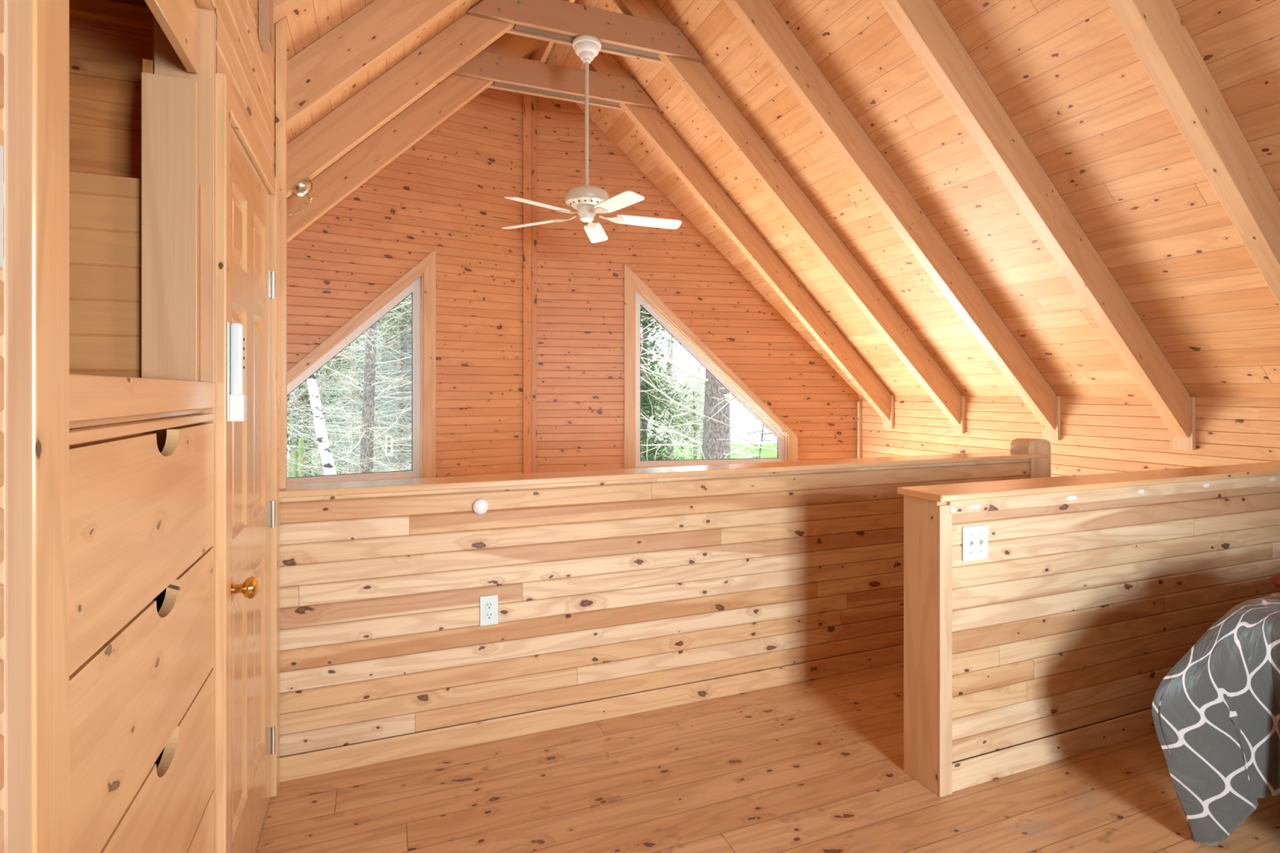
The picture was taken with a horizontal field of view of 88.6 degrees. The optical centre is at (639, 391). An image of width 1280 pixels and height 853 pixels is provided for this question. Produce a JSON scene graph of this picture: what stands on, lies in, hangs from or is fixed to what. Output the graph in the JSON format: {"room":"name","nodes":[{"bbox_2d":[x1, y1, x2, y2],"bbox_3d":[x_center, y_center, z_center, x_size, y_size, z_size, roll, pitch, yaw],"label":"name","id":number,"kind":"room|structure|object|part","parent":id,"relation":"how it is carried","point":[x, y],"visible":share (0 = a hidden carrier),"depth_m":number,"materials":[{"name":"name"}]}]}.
{"room":"loft bedroom","nodes":[
{"label":"loft bedroom","id":0,"kind":"room"},
{"bbox_2d":[0,0,275,852],"bbox_3d":[-0.432,-0.086,-0.008,0.120,2.912,5.202,0,0,-22],"label":"wall","id":1,"kind":"structure","parent":0,"point":[250,71],"depth_m":1.68,"materials":[{"name":"brown wood"}]},
{"bbox_2d":[0,145,3,267],"bbox_3d":[-0.605,-0.179,0.601,0.005,0.118,0.073,0,0,-22],"label":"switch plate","id":2,"kind":"object","parent":1,"relation":"attached to","point":[1,146],"visible":1,"depth_m":0.63,"materials":[{"name":"white plastic"}]},
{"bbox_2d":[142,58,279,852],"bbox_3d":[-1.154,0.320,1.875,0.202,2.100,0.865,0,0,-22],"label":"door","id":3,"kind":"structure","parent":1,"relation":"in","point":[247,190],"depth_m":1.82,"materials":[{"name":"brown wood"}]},
{"bbox_3d":[-1.239,0.320,1.841,0.020,2.100,0.865,0,0,-22],"label":"doorway","id":4,"kind":"part","parent":3,"relation":"part of","materials":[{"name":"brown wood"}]},
{"bbox_3d":[-0.979,0.323,1.509,0.058,2.095,0.057,0,0,-22],"label":"casing","id":5,"kind":"part","parent":3,"relation":"part of","materials":[{"name":"brown wood"}]},
{"bbox_2d":[226,322,247,422],"bbox_3d":[-0.936,-0.046,1.526,0.034,0.228,0.043,0,0,-22],"label":"remote","id":6,"kind":"object","parent":3,"relation":"attached to","point":[237,399],"visible":1,"depth_m":1.51,"materials":[{"name":"white plastic"}]},
{"bbox_3d":[-1.070,-0.430,1.726,0.029,0.200,0.198,0,0,-22],"label":"panel","id":7,"kind":"part","parent":3,"relation":"part of","materials":[{"name":"brown wood"}]},
{"bbox_3d":[-1.070,0.070,1.726,0.029,0.600,0.198,0,0,-22],"label":"panel","id":8,"kind":"part","parent":3,"relation":"part of","materials":[{"name":"brown wood"}]},
{"bbox_3d":[-1.070,0.828,1.726,0.029,0.605,0.198,0,0,-22],"label":"panel","id":9,"kind":"part","parent":3,"relation":"part of","materials":[{"name":"brown wood"}]},
{"bbox_3d":[-0.980,0.486,1.625,0.062,0.062,0.062,0,0,-22],"label":"knob","id":10,"kind":"part","parent":3,"relation":"part of","materials":[{"name":"gold metal"}]},
{"bbox_3d":[-1.124,-0.696,1.873,0.056,0.059,0.725,0,0,-22],"label":"casing","id":11,"kind":"part","parent":3,"relation":"part of","materials":[{"name":"brown wood"}]},
{"bbox_3d":[-1.181,-0.430,2.007,0.029,0.200,0.202,0,0,-22],"label":"panel","id":12,"kind":"part","parent":3,"relation":"part of","materials":[{"name":"brown wood"}]},
{"bbox_3d":[-1.181,0.070,2.007,0.029,0.600,0.202,0,0,-22],"label":"panel","id":13,"kind":"part","parent":3,"relation":"part of","materials":[{"name":"brown wood"}]},
{"bbox_3d":[-1.181,0.828,2.007,0.029,0.605,0.202,0,0,-22],"label":"panel","id":14,"kind":"part","parent":3,"relation":"part of","materials":[{"name":"brown wood"}]},
{"bbox_3d":[-1.272,0.323,2.249,0.058,2.095,0.082,0,0,-22],"label":"casing","id":15,"kind":"part","parent":3,"relation":"part of","materials":[{"name":"brown wood"}]},
{"bbox_2d":[257,0,273,53],"bbox_3d":[-1.158,-1.291,2.032,0.029,0.442,0.090,0,0,-22],"label":"trim","id":16,"kind":"structure","parent":1,"relation":"attached to","point":[265,7],"depth_m":1.99,"materials":[{"name":"brown wood"}]},
{"bbox_2d":[69,58,529,478],"bbox_3d":[-2.501,0.397,5.311,3.418,7.147,0.100,0,0,-32],"label":"wall","id":17,"kind":"structure","parent":0,"point":[446,193],"depth_m":5.81,"materials":[{"name":"brown wood"}]},
{"bbox_2d":[287,248,435,484],"bbox_3d":[-2.555,-0.228,5.253,1.841,2.025,0.150,0,0,-32],"label":"window","id":18,"kind":"structure","parent":17,"relation":"in","point":[411,282],"depth_m":5.64,"materials":[{"name":"brown wood"}]},
{"bbox_3d":[-2.531,-0.391,5.218,1.789,1.699,0.023,0,0,-32],"label":"casing","id":19,"kind":"part","parent":18,"relation":"part of","materials":[{"name":"brown wood"}]},
{"bbox_3d":[-1.816,-0.235,5.667,0.103,2.010,0.021,0,0,-32],"label":"casing","id":20,"kind":"part","parent":18,"relation":"part of","materials":[{"name":"brown wood"}]},
{"bbox_2d":[523,93,537,473],"bbox_3d":[-1.033,0.445,6.152,0.129,7.050,0.034,0,0,-22],"label":"trim","id":21,"kind":"structure","parent":17,"relation":"attached to","point":[530,101],"depth_m":6.15,"materials":[{"name":"brown wood"}]},
{"bbox_2d":[279,451,1048,782],"bbox_3d":[0.478,0.858,3.069,3.833,1.024,0.193,0,0,-22],"label":"wall","id":22,"kind":"structure","parent":0,"point":[624,592],"depth_m":2.70,"materials":[{"name":"brown wood"}]},
{"bbox_2d":[472,498,488,514],"bbox_3d":[-0.618,0.446,2.548,0.062,0.062,0.024,0,0,-22],"label":"wall sensor","id":23,"kind":"object","parent":22,"relation":"attached to","point":[480,506],"visible":1,"depth_m":2.54,"materials":[{"name":"white plastic"}]},
{"bbox_2d":[480,595,497,626],"bbox_3d":[-0.590,0.855,2.567,0.070,0.114,0.010,0,0,-22],"label":"wall outlet","id":24,"kind":"object","parent":22,"relation":"attached to","point":[488,604],"visible":1,"depth_m":2.56,"materials":[{"name":"white plastic"}]},
{"bbox_2d":[484,601,493,609],"bbox_3d":[-0.589,0.836,2.564,0.033,0.033,0.003,0,0,-22],"label":"receptacle","id":25,"kind":"object","parent":24,"relation":"attached to","point":[488,605],"depth_m":2.56,"materials":[{"name":"grey plastic"}]},
{"bbox_2d":[484,611,493,620],"bbox_3d":[-0.589,0.875,2.564,0.033,0.033,0.003,0,0,-22],"label":"receptacle","id":26,"kind":"object","parent":24,"relation":"attached to","point":[489,615],"depth_m":2.56,"materials":[{"name":"grey plastic"}]},
{"bbox_3d":[0.423,1.327,3.046,3.713,0.085,0.146,0,0,-22],"label":"baseboard","id":27,"kind":"part","parent":22,"relation":"part of","materials":[{"name":"brown wood"}]},
{"bbox_3d":[2.161,0.871,3.730,0.022,0.999,0.152,0,0,-22],"label":"trim","id":28,"kind":"part","parent":22,"relation":"part of","materials":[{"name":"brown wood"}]},
{"bbox_2d":[537,96,859,472],"bbox_3d":[0.641,0.397,6.553,3.418,7.147,0.100,0,0,-11],"label":"wall","id":29,"kind":"structure","parent":0,"point":[580,281],"depth_m":6.33,"materials":[{"name":"brown wood"}]},
{"bbox_2d":[623,263,798,468],"bbox_3d":[0.719,-0.228,6.548,1.841,2.025,0.150,0,0,-11],"label":"window","id":30,"kind":"structure","parent":29,"relation":"in","point":[637,294],"depth_m":6.46,"materials":[{"name":"brown wood"}]},
{"bbox_3d":[-0.102,-0.235,6.345,0.103,2.010,0.021,0,0,-11],"label":"casing","id":31,"kind":"part","parent":30,"relation":"part of","materials":[{"name":"brown wood"}]},
{"bbox_3d":[0.708,-0.110,6.602,1.495,1.631,0.030,0,0,-11],"label":"sash","id":32,"kind":"part","parent":30,"relation":"part of","materials":[{"name":"white plastic"}]},
{"bbox_3d":[1.554,0.608,6.669,0.101,0.325,0.021,0,0,-11],"label":"casing","id":33,"kind":"part","parent":30,"relation":"part of","materials":[{"name":"brown wood"}]},
{"bbox_2d":[254,662,1279,852],"bbox_3d":[1.185,1.495,0.582,6.622,0.250,5.310,0,0,-22],"label":"floor","id":34,"kind":"structure","parent":0,"point":[814,766],"depth_m":2.21,"materials":[{"name":"brown wood"}]},
{"bbox_2d":[2,0,217,852],"bbox_3d":[-1.272,-0.076,0.990,0.953,2.892,1.104,0,0,-22],"label":"built-in cabinet","id":35,"kind":"object","parent":34,"relation":"on","point":[108,268],"visible":0.92,"depth_m":1.00,"materials":[{"name":"brown wood"}]},
{"bbox_3d":[-0.673,0.120,0.661,0.075,2.500,0.052,0,0,-22],"label":"post","id":36,"kind":"part","parent":35,"relation":"part of","materials":[{"name":"brown wood"}]},
{"bbox_3d":[-0.671,0.120,0.735,0.023,2.500,0.084,0,0,-22],"label":"post","id":37,"kind":"part","parent":35,"relation":"part of","materials":[{"name":"brown wood"}]},
{"bbox_2d":[69,408,203,429],"bbox_3d":[-1.152,0.019,0.993,0.677,0.058,0.750,0,0,-22],"label":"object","id":38,"kind":"structure","parent":35,"relation":"on","point":[91,423],"depth_m":1.03,"materials":[{"name":"brown wood"}]},
{"bbox_3d":[-0.827,0.480,1.122,0.019,0.266,0.747,0,0,-22],"label":"drawer","id":39,"kind":"part","parent":35,"relation":"part of","materials":[{"name":"brown wood"}]},
{"bbox_3d":[-0.827,0.205,1.122,0.019,0.272,0.747,0,0,-22],"label":"drawer","id":40,"kind":"part","parent":35,"relation":"part of","materials":[{"name":"brown wood"}]},
{"bbox_3d":[-0.826,0.007,1.122,0.022,0.058,0.749,0,0,-22],"label":"rail","id":41,"kind":"part","parent":35,"relation":"part of","materials":[{"name":"brown wood"}]},
{"bbox_3d":[-0.827,0.056,1.122,0.021,0.016,0.749,0,0,-22],"label":"rail","id":42,"kind":"part","parent":35,"relation":"part of","materials":[{"name":"brown wood"}]},
{"bbox_3d":[-0.827,0.752,1.122,0.019,0.267,0.747,0,0,-22],"label":"drawer","id":43,"kind":"part","parent":35,"relation":"part of","materials":[{"name":"brown wood"}]},
{"bbox_3d":[-0.827,1.026,1.122,0.019,0.267,0.747,0,0,-22],"label":"drawer","id":44,"kind":"part","parent":35,"relation":"part of","materials":[{"name":"brown wood"}]},
{"bbox_2d":[1009,438,1050,478],"bbox_3d":[2.251,0.970,3.785,0.180,1.400,0.120,0,0,-22],"label":"newel post","id":45,"kind":"object","parent":34,"relation":"on","point":[1042,466],"visible":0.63,"depth_m":3.74,"materials":[{"name":"brown wood"}]},
{"bbox_3d":[3.194,1.048,1.508,1.850,0.645,1.955,0,0,-22],"label":"bed","id":46,"kind":"object","parent":34,"relation":"on","visible":0},
{"bbox_2d":[1151,591,1279,845],"bbox_3d":[2.963,0.993,1.495,2.295,0.722,2.123,0,0,-22],"label":"comforter","id":47,"kind":"object","parent":46,"relation":"on","point":[1215,713],"visible":1,"depth_m":1.97,"materials":[{"name":"grey fabric"}]},
{"bbox_2d":[1269,573,1279,589],"bbox_3d":[2.270,0.612,2.037,0.470,0.080,0.376,0,0,-22],"label":"throw pillow","id":48,"kind":"object","parent":47,"relation":"on","point":[1275,580],"visible":1,"depth_m":2.10,"materials":[{"name":"red fabric"}]},
{"bbox_2d":[285,0,1279,397],"bbox_3d":[0.545,-1.577,2.200,6.888,3.313,8.790,0,0,-22],"label":"ceiling","id":49,"kind":"structure","parent":0,"point":[1067,74],"depth_m":3.81,"materials":[{"name":"brown wood"}]},
{"bbox_2d":[273,0,308,23],"bbox_3d":[-1.253,-1.413,2.236,3.279,3.424,0.080,0,0,-22],"label":"rafter","id":50,"kind":"object","parent":49,"relation":"attached to","point":[282,8],"visible":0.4,"depth_m":2.25,"materials":[{"name":"brown wood"}]},
{"bbox_2d":[287,0,466,128],"bbox_3d":[-1.568,-1.413,3.031,3.279,3.424,0.080,0,0,-22],"label":"rafter","id":51,"kind":"object","parent":49,"relation":"attached to","point":[334,61],"visible":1,"depth_m":3.08,"materials":[{"name":"brown wood"}]},
{"bbox_2d":[287,13,515,197],"bbox_3d":[-1.878,-1.413,3.817,3.279,3.424,0.080,0,0,-22],"label":"rafter","id":52,"kind":"object","parent":49,"relation":"attached to","point":[322,144],"visible":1,"depth_m":3.92,"materials":[{"name":"brown wood"}]},
{"bbox_2d":[287,177,312,216],"bbox_3d":[-1.981,-1.115,3.771,0.182,0.238,0.132,0,0,-22],"label":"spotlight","id":53,"kind":"object","parent":52,"relation":"hanging from","point":[304,188],"visible":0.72,"depth_m":3.75,"materials":[{"name":"silver metal"}]},
{"bbox_3d":[-1.971,-1.051,3.742,0.191,0.111,0.024,0,0,-42],"label":"chain","id":54,"kind":"part","parent":53,"relation":"part of","materials":[{"name":"gold metal"}]},
{"bbox_2d":[287,32,546,242],"bbox_3d":[-2.183,-1.413,4.589,3.279,3.424,0.080,0,0,-22],"label":"rafter","id":55,"kind":"object","parent":49,"relation":"attached to","point":[366,159],"visible":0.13,"depth_m":4.71,"materials":[{"name":"brown wood"}]},
{"bbox_2d":[529,0,575,62],"bbox_3d":[0.555,-3.002,2.176,0.038,0.230,8.540,0,0,-22],"label":"board","id":56,"kind":"object","parent":49,"relation":"attached to","point":[540,54],"visible":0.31,"depth_m":5.65,"materials":[{"name":"brown wood"}]},
{"bbox_2d":[569,45,893,428],"bbox_3d":[0.908,-1.385,5.811,3.290,3.480,0.124,0,0,-22],"label":"rafter","id":57,"kind":"object","parent":49,"relation":"attached to","point":[649,121],"visible":0.8,"depth_m":5.81,"materials":[{"name":"brown wood"}]},
{"bbox_2d":[453,50,657,108],"bbox_3d":[-0.632,-2.452,5.179,1.629,0.200,0.133,0,0,-22],"label":"tie","id":58,"kind":"object","parent":57,"relation":"attached to","point":[508,71],"visible":1,"depth_m":5.11,"materials":[{"name":"brown wood"}]},
{"bbox_2d":[488,82,622,110],"bbox_3d":[-0.663,-2.452,5.257,1.629,0.200,0.034,0,0,-22],"label":"tie","id":59,"kind":"object","parent":57,"relation":"attached to","point":[492,86],"visible":0.04,"depth_m":5.23,"materials":[{"name":"brown wood"}]},
{"bbox_2d":[613,0,964,433],"bbox_3d":[1.214,-1.385,5.039,3.290,3.480,0.124,0,0,-22],"label":"rafter","id":60,"kind":"object","parent":49,"relation":"attached to","point":[693,76],"visible":1,"depth_m":5.03,"materials":[{"name":"brown wood"}]},
{"bbox_2d":[466,0,703,62],"bbox_3d":[-0.327,-2.452,4.407,1.629,0.200,0.133,0,0,-22],"label":"tie","id":61,"kind":"object","parent":60,"relation":"attached to","point":[557,19],"visible":0.99,"depth_m":4.35,"materials":[{"name":"brown wood"}]},
{"bbox_2d":[501,35,681,243],"bbox_3d":[-0.323,-1.747,4.402,1.251,1.210,1.257,0,0,-22],"label":"ceiling fan","id":62,"kind":"object","parent":61,"relation":"hanging from","point":[588,201],"visible":1,"depth_m":4.37,"materials":[{"name":"white metal"}]},
{"bbox_3d":[-0.752,-1.169,4.577,0.455,0.045,0.131,0,0,22],"label":"blade","id":63,"kind":"part","parent":62,"relation":"part of","materials":[{"name":"white wood"}]},
{"bbox_3d":[-0.635,-1.169,4.088,0.131,0.045,0.455,0,0,40],"label":"blade","id":64,"kind":"part","parent":62,"relation":"part of","materials":[{"name":"white wood"}]},
{"bbox_3d":[-0.323,-1.169,4.838,0.131,0.045,0.455,0,0,4],"label":"blade","id":65,"kind":"part","parent":62,"relation":"part of","materials":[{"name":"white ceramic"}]},
{"bbox_3d":[-0.135,-1.169,4.048,0.131,0.045,0.455,0,0,-32],"label":"blade","id":66,"kind":"part","parent":62,"relation":"part of","materials":[{"name":"white wood"}]},
{"bbox_3d":[0.058,-1.169,4.512,0.455,0.045,0.131,0,0,-14],"label":"blade","id":67,"kind":"part","parent":62,"relation":"part of","materials":[{"name":"white wood"}]},
{"bbox_2d":[506,26,663,64],"bbox_3d":[-0.358,-2.452,4.486,1.629,0.200,0.034,0,0,-22],"label":"tie","id":68,"kind":"object","parent":60,"relation":"attached to","point":[513,31],"visible":0.02,"depth_m":4.44,"materials":[{"name":"brown wood"}]},
{"bbox_2d":[723,0,1060,440],"bbox_3d":[1.524,-1.385,4.253,3.290,3.480,0.124,0,0,-22],"label":"rafter","id":69,"kind":"object","parent":49,"relation":"attached to","point":[760,19],"visible":0.88,"depth_m":4.27,"materials":[{"name":"brown wood"}]},
{"bbox_2d":[879,0,1195,450],"bbox_3d":[1.839,-1.385,3.458,3.290,3.480,0.124,0,0,-22],"label":"rafter","id":70,"kind":"object","parent":49,"relation":"attached to","point":[922,24],"visible":1,"depth_m":3.57,"materials":[{"name":"brown wood"}]},
{"bbox_2d":[1106,0,1279,306],"bbox_3d":[2.146,-1.385,2.682,3.290,3.480,0.124,0,0,-22],"label":"rafter","id":71,"kind":"object","parent":49,"relation":"attached to","point":[1155,29],"visible":1,"depth_m":2.74,"materials":[{"name":"brown wood"}]},
{"bbox_2d":[858,395,1279,476],"bbox_3d":[3.785,1.991,3.147,0.100,3.958,8.170,0,0,-22],"label":"wall","id":72,"kind":"structure","parent":0,"point":[1099,434],"depth_m":4.58,"materials":[{"name":"brown wood"}]},
{"bbox_2d":[857,401,862,457],"bbox_3d":[2.272,2.035,6.790,0.034,3.870,0.033,0,0,-22],"label":"trim","id":73,"kind":"structure","parent":72,"relation":"attached to","point":[859,403],"depth_m":6.78,"materials":[{"name":"brown wood"}]},
{"bbox_2d":[897,461,1279,797],"bbox_3d":[2.309,0.858,2.817,2.883,1.024,0.202,0,0,-22],"label":"wall","id":74,"kind":"structure","parent":0,"point":[1059,643],"depth_m":2.45,"materials":[{"name":"brown wood"}]},
{"bbox_2d":[962,524,987,561],"bbox_3d":[1.169,0.525,2.280,0.116,0.118,0.017,0,0,-22],"label":"light switch","id":75,"kind":"object","parent":74,"relation":"attached to","point":[975,538],"visible":1,"depth_m":2.28,"materials":[{"name":"white plastic"}]},
{"bbox_3d":[2.336,1.323,2.829,2.825,0.095,0.156,0,0,-22],"label":"baseboard","id":76,"kind":"part","parent":74,"relation":"part of","materials":[{"name":"brown wood"}]},
{"bbox_3d":[-1.361,0.320,2.341,0.120,2.100,0.149,0,0,-22],"label":"wall","id":77,"kind":"structure","parent":0,"visible":0},
{"bbox_2d":[275,16,287,488],"bbox_3d":[-1.271,-0.495,2.326,0.032,1.670,0.036,0,0,-22],"label":"trim","id":78,"kind":"structure","parent":77,"relation":"attached to","point":[281,26],"depth_m":2.31,"materials":[{"name":"brown wood"}]},
{"label":"outside","id":79,"kind":"structure","parent":0,"visible":0},
{"bbox_2d":[287,442,777,477],"bbox_3d":[-6.123,4.570,29.086,130.000,0.300,45.000,0,0,-22],"label":"lawn","id":80,"kind":"structure","parent":79,"point":[773,455],"depth_m":49.49,"materials":[{"name":"green plant"}]},
{"bbox_2d":[292,450,297,477],"bbox_3d":[-7.376,2.916,14.004,0.120,3.309,0.100,0,0,-22],"label":"stake","id":81,"kind":"object","parent":80,"relation":"on","point":[295,452],"visible":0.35,"depth_m":13.97,"materials":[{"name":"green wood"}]},
{"bbox_2d":[287,380,313,476],"bbox_3d":[-13.531,-2.551,26.701,9.665,14.450,9.192,0,0,40],"label":"spruce","id":82,"kind":"object","parent":80,"relation":"on","point":[299,387],"visible":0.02,"depth_m":26.29,"materials":[{"name":"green plant"}]},
{"bbox_2d":[287,385,313,477],"bbox_3d":[-16.765,-2.307,30.270,9.751,14.200,9.837,0,0,3],"label":"spruce","id":83,"kind":"object","parent":80,"relation":"on","point":[300,385],"visible":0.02,"depth_m":29.33,"materials":[{"name":"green plant"}]},
{"bbox_2d":[297,438,303,476],"bbox_3d":[-7.240,2.779,14.004,0.120,3.582,0.100,0,0,-22],"label":"stake","id":84,"kind":"object","parent":80,"relation":"on","point":[300,449],"visible":0.31,"depth_m":13.96,"materials":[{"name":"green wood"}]},
{"bbox_2d":[306,373,337,475],"bbox_3d":[-4.580,0.621,9.669,1.686,5.058,0.927,0,0,-12],"label":"birch tree","id":85,"kind":"object","parent":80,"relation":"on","point":[326,458],"visible":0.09,"depth_m":9.40,"materials":[{"name":"white plant"}]},
{"bbox_2d":[287,347,381,477],"bbox_3d":[-8.623,0.456,15.930,4.574,8.439,4.538,0,0,36],"label":"spruce","id":86,"kind":"object","parent":80,"relation":"on","point":[295,421],"visible":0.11,"depth_m":15.95,"materials":[{"name":"green plant"}]},
{"bbox_2d":[287,320,409,476],"bbox_3d":[-7.409,0.412,15.120,4.758,8.520,4.301,0,0,23],"label":"spruce","id":87,"kind":"object","parent":80,"relation":"on","point":[322,397],"visible":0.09,"depth_m":14.93,"materials":[{"name":"green plant"}]},
{"bbox_2d":[287,295,411,476],"bbox_3d":[-4.965,0.571,11.957,4.173,8.226,4.553,0,0,-40],"label":"spruce","id":88,"kind":"object","parent":80,"relation":"on","point":[366,464],"visible":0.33,"depth_m":11.91,"materials":[{"name":"grey plant"}]},
{"bbox_2d":[287,295,411,475],"bbox_3d":[-7.576,-0.302,23.820,7.456,9.744,6.510,0,0,32],"label":"trees","id":89,"kind":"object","parent":80,"relation":"on","point":[408,414],"visible":0.18,"depth_m":20.97,"materials":[{"name":"grey plant"}]},
{"bbox_3d":[-7.896,1.695,20.693,0.220,0.540,0.020,0,0,32],"label":"pane","id":90,"kind":"part","parent":89,"relation":"part of","materials":[{"name":"grey"}]},
{"bbox_2d":[287,297,411,476],"bbox_3d":[-6.006,0.447,14.013,4.915,8.450,4.334,0,0,-5],"label":"spruce","id":91,"kind":"object","parent":80,"relation":"on","point":[353,408],"visible":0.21,"depth_m":13.97,"materials":[{"name":"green plant"}]},
{"bbox_2d":[344,293,411,471],"bbox_3d":[-6.301,-0.775,18.393,4.488,10.904,5.086,0,0,41],"label":"spruce","id":92,"kind":"object","parent":80,"relation":"on","point":[403,344],"visible":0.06,"depth_m":17.97,"materials":[{"name":"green plant"}]},
{"bbox_2d":[640,306,698,460],"bbox_3d":[0.022,1.032,13.070,2.795,7.282,2.917,0,0,-1],"label":"fir tree","id":93,"kind":"object","parent":80,"relation":"on","point":[646,406],"visible":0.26,"depth_m":12.79,"materials":[{"name":"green plant"}]},
{"bbox_2d":[640,333,699,444],"bbox_3d":[0.008,0.238,40.039,7.050,8.931,6.646,0,0,16],"label":"bushy tree","id":94,"kind":"object","parent":80,"relation":"on","point":[663,333],"visible":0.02,"depth_m":39.91,"materials":[{"name":"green plant"}]},
{"bbox_2d":[640,349,703,457],"bbox_3d":[2.146,0.648,43.976,7.555,8.689,7.197,0,0,0],"label":"bushy tree","id":95,"kind":"object","parent":80,"relation":"on","point":[664,370],"visible":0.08,"depth_m":43.70,"materials":[{"name":"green plant"}]},
{"bbox_2d":[640,320,754,459],"bbox_3d":[0.887,-0.751,18.235,5.820,10.851,5.755,0,0,-28],"label":"bare tree","id":96,"kind":"object","parent":80,"relation":"on","point":[670,371],"visible":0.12,"depth_m":17.94,"materials":[{"name":"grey plant"}]},
{"bbox_2d":[649,362,749,459],"bbox_3d":[3.732,1.972,38.334,7.575,7.488,7.357,0,0,15],"label":"bushy tree","id":97,"kind":"object","parent":80,"relation":"on","point":[684,416],"visible":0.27,"depth_m":37.68,"materials":[{"name":"grey plant"}]},
{"bbox_2d":[640,311,777,460],"bbox_3d":[1.480,0.940,11.338,4.024,7.464,4.577,0,0,17],"label":"spruce tree","id":98,"kind":"object","parent":80,"relation":"on","point":[716,444],"visible":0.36,"depth_m":10.84,"materials":[{"name":"grey plant"}]},
{"bbox_2d":[691,413,777,458],"bbox_3d":[2.906,2.214,16.179,2.613,4.917,3.042,0,0,-22],"label":"bare sapling","id":99,"kind":"object","parent":80,"relation":"on","point":[763,428],"visible":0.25,"depth_m":15.97,"materials":[{"name":"grey plant"}]}
]}

